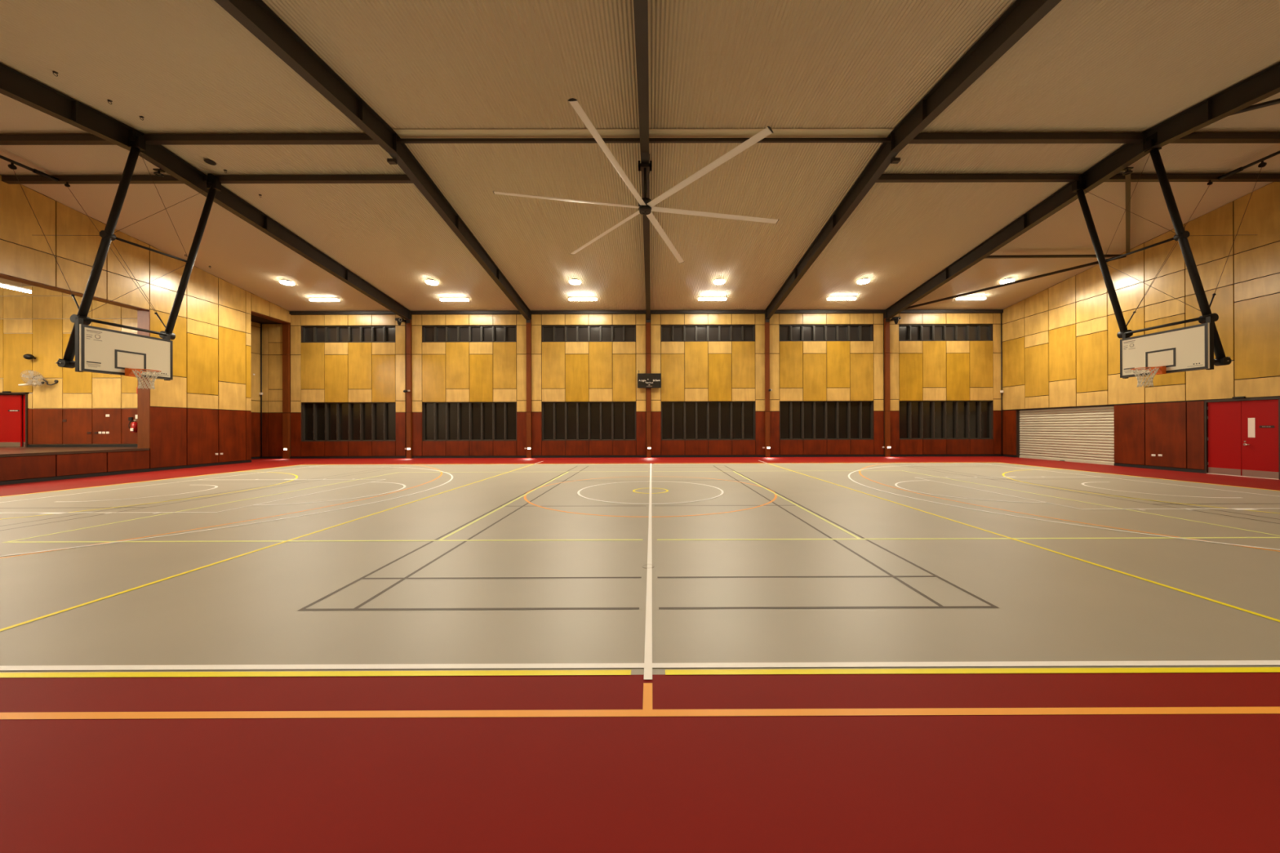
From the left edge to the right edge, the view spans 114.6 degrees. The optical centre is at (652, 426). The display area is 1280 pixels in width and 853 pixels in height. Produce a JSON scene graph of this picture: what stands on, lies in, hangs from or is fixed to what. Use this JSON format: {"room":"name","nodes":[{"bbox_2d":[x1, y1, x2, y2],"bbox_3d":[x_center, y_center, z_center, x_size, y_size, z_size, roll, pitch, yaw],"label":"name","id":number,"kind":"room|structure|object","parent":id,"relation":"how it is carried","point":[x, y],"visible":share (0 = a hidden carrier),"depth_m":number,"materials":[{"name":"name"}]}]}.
{"room":"sports hall","nodes":[
{"label":"sports hall","id":0,"kind":"room"},
{"bbox_2d":[0,277,137,447],"bbox_3d":[-23.503,-2.036,9.586,9.100,7.400,14.730,0,0,0],"label":"wall","id":1,"kind":"structure","parent":0,"point":[37,323],"depth_m":16.62,"materials":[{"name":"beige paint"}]},
{"bbox_2d":[0,392,29,447],"bbox_3d":[-26.149,-0.283,16.743,1.830,2.210,0.340,0,0,0],"label":"door","id":2,"kind":"structure","parent":1,"relation":"in","point":[14,408],"depth_m":16.71,"materials":[{"name":"red"}]},
{"bbox_2d":[0,282,31,293],"bbox_3d":[-21.069,-5.135,12.381,0.090,1.190,3.100,0,0,0],"label":"pendant light","id":3,"kind":"object","parent":1,"relation":"hanging from","point":[2,284],"visible":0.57,"depth_m":13.58,"materials":[{"name":"beige plastic"}]},
{"bbox_2d":[17,382,35,386],"bbox_3d":[-24.990,-1.714,16.446,0.183,0.172,0.419,0,0,34],"label":"camera","id":4,"kind":"object","parent":1,"relation":"attached to","point":[20,384],"visible":0.56,"depth_m":16.37,"materials":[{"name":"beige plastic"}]},
{"bbox_2d":[22,354,35,359],"bbox_3d":[-24.965,-2.812,16.463,0.281,0.226,0.254,0,0,-37],"label":"wall speaker","id":5,"kind":"object","parent":1,"relation":"attached to","point":[25,356],"visible":1,"depth_m":16.41,"materials":[{"name":"black plastic"}]},
{"bbox_2d":[20,369,58,386],"bbox_3d":[-24.386,-1.924,16.336,0.882,0.621,0.395,0,0,-17],"label":"wall fan","id":6,"kind":"object","parent":1,"relation":"attached to","point":[34,377],"visible":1,"depth_m":16.25,"materials":[{"name":"grey paint"}]},
{"bbox_2d":[27,444,137,447],"bbox_3d":[-22.186,0.757,16.631,6.150,0.104,0.041,0,0,0],"label":"baseboard","id":7,"kind":"structure","parent":1,"relation":"attached to","point":[75,445],"depth_m":16.61,"materials":[{"name":"black"}]},
{"bbox_2d":[128,414,137,432],"bbox_3d":[-20.819,-0.134,16.524,0.276,0.720,0.200,0,0,0],"label":"fire extinguisher","id":8,"kind":"object","parent":1,"relation":"attached to","point":[134,424],"visible":0.87,"depth_m":16.46,"materials":[{"name":"red paint"}]},
{"bbox_2d":[0,174,290,481],"bbox_3d":[-18.611,-2.845,10.184,0.448,8.990,23.156,0,0,-3],"label":"wall","id":9,"kind":"structure","parent":0,"point":[197,415],"depth_m":15.52,"materials":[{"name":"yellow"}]},
{"bbox_2d":[0,460,251,485],"bbox_3d":[-18.325,1.595,9.013,0.034,0.105,20.783,0,0,-3],"label":"baseboard","id":10,"kind":"structure","parent":9,"relation":"attached to","point":[52,478],"depth_m":14.09,"materials":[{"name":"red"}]},
{"bbox_2d":[250,314,279,457],"bbox_3d":[-20.058,-1.982,20.154,1.538,7.300,3.250,0,0,0],"label":"wall","id":11,"kind":"structure","parent":0,"point":[255,321],"depth_m":21.38,"materials":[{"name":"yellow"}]},
{"bbox_2d":[260,309,1003,456],"bbox_3d":[-1.006,-2.261,21.791,39.350,7.750,0.360,0,0,0],"label":"wall","id":12,"kind":"structure","parent":0,"point":[920,370],"depth_m":21.69,"materials":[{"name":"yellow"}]},
{"bbox_2d":[259,324,262,457],"bbox_3d":[-20.539,-1.923,21.581,0.120,6.970,0.077,0,0,0],"label":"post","id":13,"kind":"object","parent":12,"relation":"attached to","point":[261,393],"visible":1,"depth_m":21.59,"materials":[{"name":"brown"}]},
{"bbox_2d":[282,323,290,458],"bbox_3d":[-19.240,-1.982,21.616,0.300,7.300,0.130,0,0,0],"label":"post","id":14,"kind":"object","parent":12,"relation":"attached to","point":[286,326],"visible":0.88,"depth_m":21.55,"materials":[{"name":"brown metal"}]},
{"bbox_2d":[302,402,395,440],"bbox_3d":[-16.025,-0.281,21.785,4.940,2.040,0.200,0,0,0],"label":"window","id":15,"kind":"structure","parent":12,"relation":"in","point":[322,421],"depth_m":21.86,"materials":[{"name":"grey glass"}]},
{"bbox_2d":[302,325,395,342],"bbox_3d":[-16.039,-4.906,21.802,4.940,0.870,0.180,0,0,0],"label":"window","id":16,"kind":"structure","parent":12,"relation":"in","point":[344,333],"depth_m":21.87,"materials":[{"name":"grey glass"}]},
{"bbox_2d":[395,317,405,325],"bbox_3d":[-13.095,-5.446,21.422,0.370,0.370,0.485,0,0,0],"label":"dome camera","id":17,"kind":"object","parent":12,"relation":"attached to","point":[399,320],"visible":1,"depth_m":21.22,"materials":[{"name":"black plastic"}]},
{"bbox_2d":[405,319,412,458],"bbox_3d":[-12.800,-2.001,21.630,0.230,7.300,0.130,0,0,0],"label":"post","id":18,"kind":"object","parent":12,"relation":"attached to","point":[408,326],"visible":0.98,"depth_m":21.57,"materials":[{"name":"brown metal"}]},
{"bbox_2d":[423,325,515,342],"bbox_3d":[-9.659,-4.926,21.816,4.940,0.870,0.180,0,0,0],"label":"window","id":19,"kind":"structure","parent":12,"relation":"in","point":[431,333],"depth_m":21.88,"materials":[{"name":"grey glass"}]},
{"bbox_2d":[423,401,516,440],"bbox_3d":[-9.645,-0.300,21.799,4.940,2.040,0.200,0,0,0],"label":"window","id":20,"kind":"structure","parent":12,"relation":"in","point":[479,420],"depth_m":21.88,"materials":[{"name":"grey glass"}]},
{"bbox_2d":[526,319,531,457],"bbox_3d":[-6.500,-2.020,21.644,0.230,7.300,0.130,0,0,0],"label":"post","id":21,"kind":"object","parent":12,"relation":"attached to","point":[528,324],"visible":0.95,"depth_m":21.58,"materials":[{"name":"brown metal"}]},
{"bbox_2d":[542,325,635,342],"bbox_3d":[-3.359,-4.944,21.830,4.940,0.870,0.180,0,0,0],"label":"window","id":22,"kind":"structure","parent":12,"relation":"in","point":[549,333],"depth_m":21.90,"materials":[{"name":"grey glass"}]},
{"bbox_2d":[542,401,635,439],"bbox_3d":[-3.345,-0.319,21.813,4.940,2.040,0.200,0,0,0],"label":"window","id":23,"kind":"structure","parent":12,"relation":"in","point":[562,420],"depth_m":21.89,"materials":[{"name":"grey glass"}]},
{"bbox_2d":[260,454,1001,458],"bbox_3d":[-1.069,1.561,21.698,39.100,0.105,0.034,0,0,0],"label":"baseboard","id":24,"kind":"structure","parent":12,"relation":"attached to","point":[776,455],"depth_m":21.68,"materials":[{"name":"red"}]},
{"bbox_2d":[646,322,650,457],"bbox_3d":[-0.200,-2.039,21.657,0.230,7.300,0.130,0,0,0],"label":"post","id":25,"kind":"object","parent":12,"relation":"attached to","point":[648,324],"visible":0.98,"depth_m":21.59,"materials":[{"name":"brown metal"}]},
{"bbox_2d":[637,370,661,387],"bbox_3d":[-0.161,-2.509,21.545,1.240,0.920,0.097,0,0,0],"label":"scoreboard","id":26,"kind":"object","parent":25,"relation":"attached to","point":[644,380],"visible":1,"depth_m":21.50,"materials":[{"name":"black plastic"}]},
{"bbox_2d":[661,401,754,439],"bbox_3d":[2.955,-0.338,21.827,4.940,2.040,0.200,0,0,0],"label":"window","id":27,"kind":"structure","parent":12,"relation":"in","point":[680,420],"depth_m":21.90,"materials":[{"name":"grey glass"}]},
{"bbox_2d":[661,324,754,341],"bbox_3d":[2.941,-4.963,21.843,4.940,0.870,0.180,0,0,0],"label":"window","id":28,"kind":"structure","parent":12,"relation":"in","point":[676,332],"depth_m":21.91,"materials":[{"name":"grey glass"}]},
{"bbox_2d":[764,318,769,457],"bbox_3d":[6.060,-2.058,21.671,0.230,7.300,0.130,0,0,0],"label":"post","id":29,"kind":"object","parent":12,"relation":"attached to","point":[766,324],"visible":0.98,"depth_m":21.61,"materials":[{"name":"brown metal"}]},
{"bbox_2d":[779,324,871,341],"bbox_3d":[9.201,-4.982,21.857,4.940,0.870,0.180,0,0,0],"label":"window","id":30,"kind":"structure","parent":12,"relation":"in","point":[787,332],"depth_m":21.93,"materials":[{"name":"grey glass"}]},
{"bbox_2d":[779,400,872,439],"bbox_3d":[9.215,-0.357,21.841,4.940,2.040,0.200,0,0,0],"label":"window","id":31,"kind":"structure","parent":12,"relation":"in","point":[798,420],"depth_m":21.92,"materials":[{"name":"grey glass"}]},
{"bbox_2d":[884,318,890,457],"bbox_3d":[12.390,-2.077,21.685,0.230,7.300,0.130,0,0,0],"label":"post","id":32,"kind":"object","parent":12,"relation":"attached to","point":[886,324],"visible":1,"depth_m":21.62,"materials":[{"name":"brown metal"}]},
{"bbox_2d":[890,316,901,324],"bbox_3d":[12.685,-5.523,21.478,0.370,0.370,0.485,0,0,0],"label":"dome camera","id":33,"kind":"object","parent":12,"relation":"attached to","point":[895,319],"visible":1,"depth_m":21.27,"materials":[{"name":"black plastic"}]},
{"bbox_2d":[898,324,991,341],"bbox_3d":[15.531,-5.001,21.871,4.940,0.870,0.180,0,0,0],"label":"window","id":34,"kind":"structure","parent":12,"relation":"in","point":[906,332],"depth_m":21.94,"materials":[{"name":"grey glass"}]},
{"bbox_2d":[899,400,991,439],"bbox_3d":[15.545,-0.376,21.855,4.940,2.040,0.200,0,0,0],"label":"window","id":35,"kind":"structure","parent":12,"relation":"in","point":[918,420],"depth_m":21.93,"materials":[{"name":"grey glass"}]},
{"bbox_2d":[1000,312,1003,454],"bbox_3d":[18.419,-2.340,21.667,0.120,7.570,0.077,0,0,0],"label":"conduit","id":36,"kind":"object","parent":12,"relation":"attached to","point":[1001,390],"visible":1,"depth_m":21.67,"materials":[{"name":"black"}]},
{"bbox_2d":[0,456,1279,852],"bbox_3d":[-1.094,1.595,10.190,39.900,0.006,23.250,0,0,0],"label":"floor","id":37,"kind":"structure","parent":0,"point":[904,654],"depth_m":2.78,"materials":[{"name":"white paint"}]},
{"bbox_2d":[0,446,149,457],"bbox_3d":[-23.033,0.827,9.418,10.024,0.070,14.400,0,0,0],"label":"stage","id":38,"kind":"object","parent":37,"relation":"on","point":[8,451],"visible":0.91,"depth_m":14.17,"materials":[{"name":"brown wood"}]},
{"bbox_2d":[642,564,653,568],"bbox_3d":[-0.046,1.586,4.668,0.136,0.010,0.136,0,0,0],"label":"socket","id":39,"kind":"object","parent":37,"relation":"on","point":[646,565],"visible":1,"depth_m":4.67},
{"bbox_2d":[0,0,1279,311],"bbox_3d":[-1.095,-6.764,10.202,39.948,1.265,23.150,0,0,0],"label":"ceiling","id":40,"kind":"structure","parent":0,"point":[428,68],"depth_m":10.11,"materials":[{"name":"beige metal"}]},
{"bbox_2d":[0,62,410,323],"bbox_3d":[-12.788,-6.396,10.141,0.220,1.858,22.880,0,0,0],"label":"rafter","id":41,"kind":"object","parent":40,"relation":"attached to","point":[15,85],"visible":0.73,"depth_m":10.86,"materials":[{"name":"black metal"}]},
{"bbox_2d":[0,133,114,145],"bbox_3d":[-15.711,-7.218,10.326,5.818,0.160,0.160,0,0,0],"label":"ridge beam","id":42,"kind":"structure","parent":41,"relation":"attached to","point":[5,139],"depth_m":10.25,"materials":[{"name":"black metal"}]},
{"bbox_2d":[0,155,70,186],"bbox_3d":[-16.819,-6.979,9.213,0.283,0.325,5.140,0,0,0],"label":"shaft","id":43,"kind":"object","parent":42,"relation":"attached to","point":[11,166],"visible":1,"depth_m":11.14,"materials":[{"name":"black metal"}]},
{"bbox_2d":[1,175,183,183],"bbox_3d":[-15.714,-7.076,11.755,5.818,0.158,0.140,0,0,0],"label":"roof beam","id":44,"kind":"structure","parent":41,"relation":"attached to","point":[6,179],"depth_m":11.69,"materials":[{"name":"black metal"}]},
{"bbox_2d":[152,168,164,177],"bbox_3d":[-13.020,-6.717,10.851,0.190,0.137,0.190,0,0,0],"label":"speaker","id":45,"kind":"object","parent":41,"relation":"attached to","point":[158,170],"visible":1,"depth_m":10.82},
{"bbox_2d":[143,133,377,144],"bbox_3d":[-9.640,-7.237,10.339,6.276,0.160,0.160,0,0,0],"label":"ridge beam","id":46,"kind":"structure","parent":41,"relation":"attached to","point":[150,139],"depth_m":10.26,"materials":[{"name":"black metal"}]},
{"bbox_2d":[204,159,216,165],"bbox_3d":[-12.052,-7.219,11.204,0.236,0.036,0.236,0,0,0],"label":"ceiling sensor","id":47,"kind":"object","parent":40,"relation":"attached to","point":[207,161],"visible":1,"depth_m":11.20,"materials":[{"name":"grey paint"}]},
{"bbox_2d":[279,280,294,285],"bbox_3d":[-16.185,-6.413,18.224,0.520,0.125,0.520,0,0,0],"label":"light","id":48,"kind":"object","parent":40,"relation":"attached to","point":[288,282],"visible":1,"depth_m":18.12,"materials":[{"name":"grey paint"}]},
{"bbox_2d":[309,297,339,301],"bbox_3d":[-15.947,-6.200,19.994,1.380,0.150,0.170,0,0,0],"label":"light","id":49,"kind":"object","parent":40,"relation":"attached to","point":[310,299],"visible":1,"depth_m":19.93,"materials":[{"name":"beige plastic"}]},
{"bbox_2d":[214,0,530,322],"bbox_3d":[-6.553,-6.415,10.155,0.350,1.858,22.880,0,0,0],"label":"rafter","id":50,"kind":"object","parent":40,"relation":"attached to","point":[255,15],"visible":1,"depth_m":8.83,"materials":[{"name":"black metal"}]},
{"bbox_2d":[203,174,413,183],"bbox_3d":[-9.643,-7.094,11.769,6.276,0.158,0.140,0,0,0],"label":"roof beam","id":51,"kind":"structure","parent":50,"relation":"attached to","point":[231,179],"depth_m":11.70,"materials":[{"name":"black metal"}]},
{"bbox_2d":[13,129,221,389],"bbox_3d":[-15.415,-4.053,10.755,6.218,6.212,2.418,0,0,5],"label":"basketball hoop","id":52,"kind":"object","parent":51,"relation":"attached to","point":[95,349],"visible":1,"depth_m":10.03,"materials":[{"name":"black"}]},
{"bbox_2d":[396,137,639,143],"bbox_3d":[-3.341,-7.250,10.408,6.276,0.080,0.070,0,0,0],"label":"strut","id":53,"kind":"object","parent":50,"relation":"attached to","point":[399,140],"visible":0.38,"depth_m":10.38,"materials":[{"name":"brown paint"}]},
{"bbox_2d":[425,279,438,284],"bbox_3d":[-9.775,-6.432,18.238,0.520,0.125,0.520,0,0,0],"label":"light","id":54,"kind":"object","parent":40,"relation":"attached to","point":[430,282],"visible":1,"depth_m":18.15,"materials":[{"name":"grey paint"}]},
{"bbox_2d":[439,297,469,301],"bbox_3d":[-9.633,-6.219,20.008,1.380,0.150,0.170,0,0,0],"label":"light","id":55,"kind":"object","parent":40,"relation":"attached to","point":[442,299],"visible":1,"depth_m":19.95,"materials":[{"name":"beige plastic"}]},
{"bbox_2d":[440,298,469,301],"bbox_3d":[-9.633,-6.184,20.008,1.360,0.080,0.170,0,0,0],"label":"diffuser","id":56,"kind":"object","parent":55,"relation":"attached to","point":[442,300],"depth_m":19.93,"materials":[{"name":"white plastic"}]},
{"bbox_2d":[568,279,581,284],"bbox_3d":[-3.425,-6.451,18.252,0.520,0.125,0.520,0,0,0],"label":"light","id":57,"kind":"object","parent":40,"relation":"attached to","point":[574,282],"visible":1,"depth_m":18.12,"materials":[{"name":"grey paint"}]},
{"bbox_2d":[568,297,597,301],"bbox_3d":[-3.379,-6.238,20.021,1.380,0.150,0.170,0,0,0],"label":"light","id":58,"kind":"object","parent":40,"relation":"attached to","point":[571,299],"visible":1,"depth_m":19.96,"materials":[{"name":"beige plastic"}]},
{"bbox_2d":[568,298,596,301],"bbox_3d":[-3.379,-6.203,20.021,1.360,0.080,0.170,0,0,0],"label":"diffuser","id":59,"kind":"object","parent":58,"relation":"attached to","point":[571,300],"depth_m":19.95,"materials":[{"name":"white plastic"}]},
{"bbox_2d":[633,0,650,322],"bbox_3d":[-0.188,-6.434,10.169,0.220,1.858,22.880,0,0,0],"label":"rafter","id":60,"kind":"object","parent":40,"relation":"attached to","point":[640,6],"visible":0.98,"depth_m":8.50,"materials":[{"name":"black metal"}]},
{"bbox_2d":[493,97,779,263],"bbox_3d":[-0.189,-6.337,10.698,7.369,1.546,7.125,0,0,0],"label":"ceiling fan","id":61,"kind":"object","parent":60,"relation":"hanging from","point":[646,206],"visible":1,"depth_m":10.27,"materials":[{"name":"silver metal"}]},
{"bbox_2d":[648,137,890,142],"bbox_3d":[2.939,-7.269,10.422,6.236,0.080,0.070,0,0,0],"label":"strut","id":62,"kind":"object","parent":60,"relation":"attached to","point":[651,140],"visible":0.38,"depth_m":10.39,"materials":[{"name":"brown paint"}]},
{"bbox_2d":[697,296,726,300],"bbox_3d":[2.925,-6.257,20.035,1.380,0.150,0.170,0,0,0],"label":"light","id":63,"kind":"object","parent":40,"relation":"attached to","point":[700,298],"visible":1,"depth_m":19.97,"materials":[{"name":"beige plastic"}]},
{"bbox_2d":[697,297,726,300],"bbox_3d":[2.925,-6.222,20.035,1.360,0.080,0.170,0,0,0],"label":"diffuser","id":64,"kind":"object","parent":63,"relation":"attached to","point":[699,299],"depth_m":19.95,"materials":[{"name":"white plastic"}]},
{"bbox_2d":[713,278,724,284],"bbox_3d":[2.974,-6.471,18.266,0.520,0.125,0.520,0,0,0],"label":"light","id":65,"kind":"object","parent":40,"relation":"attached to","point":[719,281],"visible":1,"depth_m":18.17,"materials":[{"name":"grey paint"}]},
{"bbox_2d":[826,296,856,300],"bbox_3d":[9.239,-6.276,20.049,1.380,0.150,0.170,0,0,0],"label":"light","id":66,"kind":"object","parent":40,"relation":"attached to","point":[828,298],"visible":1,"depth_m":19.99,"materials":[{"name":"beige plastic"}]},
{"bbox_2d":[826,297,856,300],"bbox_3d":[9.239,-6.241,20.049,1.360,0.080,0.170,0,0,0],"label":"diffuser","id":67,"kind":"object","parent":66,"relation":"attached to","point":[828,299],"depth_m":19.97,"materials":[{"name":"white plastic"}]},
{"bbox_2d":[857,278,870,284],"bbox_3d":[9.384,-6.490,18.280,0.520,0.125,0.520,0,0,0],"label":"light","id":68,"kind":"object","parent":40,"relation":"attached to","point":[863,281],"visible":1,"depth_m":18.16,"materials":[{"name":"grey paint"}]},
{"bbox_2d":[764,0,1061,322],"bbox_3d":[6.137,-6.453,10.183,0.350,1.858,22.880,0,0,0],"label":"rafter","id":69,"kind":"object","parent":40,"relation":"attached to","point":[1022,15],"visible":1,"depth_m":8.89,"materials":[{"name":"black metal"}]},
{"bbox_2d":[875,173,1085,182],"bbox_3d":[9.232,-7.150,11.810,6.306,0.158,0.140,0,0,0],"label":"roof beam","id":70,"kind":"structure","parent":69,"relation":"attached to","point":[884,178],"depth_m":11.74,"materials":[{"name":"black metal"}]},
{"bbox_2d":[908,132,1142,143],"bbox_3d":[9.234,-7.293,10.381,6.306,0.160,0.160,0,0,0],"label":"ridge beam","id":71,"kind":"structure","parent":69,"relation":"attached to","point":[1092,137],"depth_m":10.31,"materials":[{"name":"black metal"}]},
{"bbox_2d":[955,296,986,300],"bbox_3d":[15.553,-6.295,20.063,1.380,0.150,0.170,0,0,0],"label":"light","id":72,"kind":"object","parent":40,"relation":"attached to","point":[960,297],"visible":0.98,"depth_m":20.00,"materials":[{"name":"beige plastic"}]},
{"bbox_2d":[1000,278,1014,284],"bbox_3d":[15.794,-6.509,18.294,0.520,0.125,0.520,0,0,0],"label":"light","id":73,"kind":"object","parent":40,"relation":"attached to","point":[1006,280],"visible":0.93,"depth_m":18.18,"materials":[{"name":"grey paint"}]},
{"bbox_2d":[885,61,1279,321],"bbox_3d":[12.402,-6.472,10.196,0.220,1.858,22.880,0,0,0],"label":"rafter","id":74,"kind":"object","parent":40,"relation":"attached to","point":[1265,83],"visible":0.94,"depth_m":10.86,"materials":[{"name":"black metal"}]},
{"bbox_2d":[904,255,1126,310],"bbox_3d":[15.305,-6.243,18.312,7.672,0.742,0.109,0,0,42],"label":"tube","id":75,"kind":"object","parent":74,"relation":"attached to","point":[1095,262],"visible":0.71,"depth_m":17.93,"materials":[{"name":"brown paint"}]},
{"bbox_2d":[984,254,1120,258],"bbox_3d":[15.309,-6.575,15.843,5.720,0.086,0.100,0,0,0],"label":"strut","id":76,"kind":"object","parent":75,"relation":"attached to","point":[1015,255],"visible":0.79,"depth_m":15.80,"materials":[{"name":"brown paint"}]},
{"bbox_2d":[1122,166,1133,175],"bbox_3d":[12.610,-6.794,10.907,0.190,0.137,0.190,0,0,0],"label":"speaker","id":77,"kind":"object","parent":74,"relation":"attached to","point":[1127,169],"visible":1,"depth_m":10.88},
{"bbox_2d":[1071,132,1262,386],"bbox_3d":[15.290,-4.144,10.953,6.218,6.212,2.418,0,0,-5],"label":"basketball hoop","id":78,"kind":"object","parent":74,"relation":"hanging from","point":[1191,348],"visible":1,"depth_m":10.23,"materials":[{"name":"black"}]},
{"bbox_2d":[1104,173,1279,182],"bbox_3d":[15.333,-7.169,11.824,5.848,0.158,0.140,0,0,0],"label":"roof beam","id":79,"kind":"structure","parent":74,"relation":"attached to","point":[1237,177],"depth_m":11.76,"materials":[{"name":"black metal"}]},
{"bbox_2d":[1169,132,1279,143],"bbox_3d":[15.335,-7.311,10.394,5.848,0.160,0.160,0,0,0],"label":"roof beam","id":80,"kind":"structure","parent":74,"relation":"attached to","point":[1194,137],"depth_m":10.31,"materials":[{"name":"black metal"}]},
{"bbox_2d":[1207,150,1279,185],"bbox_3d":[16.144,-7.078,9.285,0.283,0.325,5.140,0,0,0],"label":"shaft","id":81,"kind":"object","parent":80,"relation":"attached to","point":[1262,164],"visible":1,"depth_m":11.16,"materials":[{"name":"black metal"}]},
{"bbox_2d":[1229,97,1279,115],"bbox_3d":[15.323,-6.773,7.138,7.182,0.543,0.099,0,0,38],"label":"tube","id":82,"kind":"object","parent":74,"relation":"attached to","point":[1276,101],"visible":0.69,"depth_m":8.85,"materials":[{"name":"brown paint"}]},
{"bbox_2d":[1002,182,1279,470],"bbox_3d":[18.415,-2.956,10.265,0.250,8.990,23.110,0,0,1],"label":"wall","id":83,"kind":"structure","parent":0,"point":[1061,343],"depth_m":14.94,"materials":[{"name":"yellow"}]},
{"bbox_2d":[1017,405,1114,465],"bbox_3d":[18.597,0.335,18.661,0.100,2.430,4.493,0,0,1],"label":"roller shutter","id":84,"kind":"object","parent":83,"relation":"attached to","point":[1073,434],"visible":0.99,"depth_m":18.35,"materials":[{"name":"white metal"}]},
{"bbox_2d":[1002,454,1204,473],"bbox_3d":[18.315,1.487,10.218,0.034,0.105,23.006,0,0,1],"label":"baseboard","id":85,"kind":"structure","parent":83,"relation":"attached to","point":[1006,455],"depth_m":14.99,"materials":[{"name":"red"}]},
{"bbox_2d":[1124,169,1130,253],"bbox_3d":[15.549,-6.805,13.439,6.672,0.523,0.100,0,0,-41],"label":"member","id":86,"kind":"object","parent":83,"relation":"attached to","point":[1127,178],"visible":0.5,"depth_m":12.95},
{"bbox_2d":[1204,396,1279,479],"bbox_3d":[18.402,0.298,12.820,0.210,2.490,1.704,0,0,1],"label":"door","id":87,"kind":"structure","parent":83,"relation":"in","point":[1242,434],"depth_m":12.78,"materials":[{"name":"red"}]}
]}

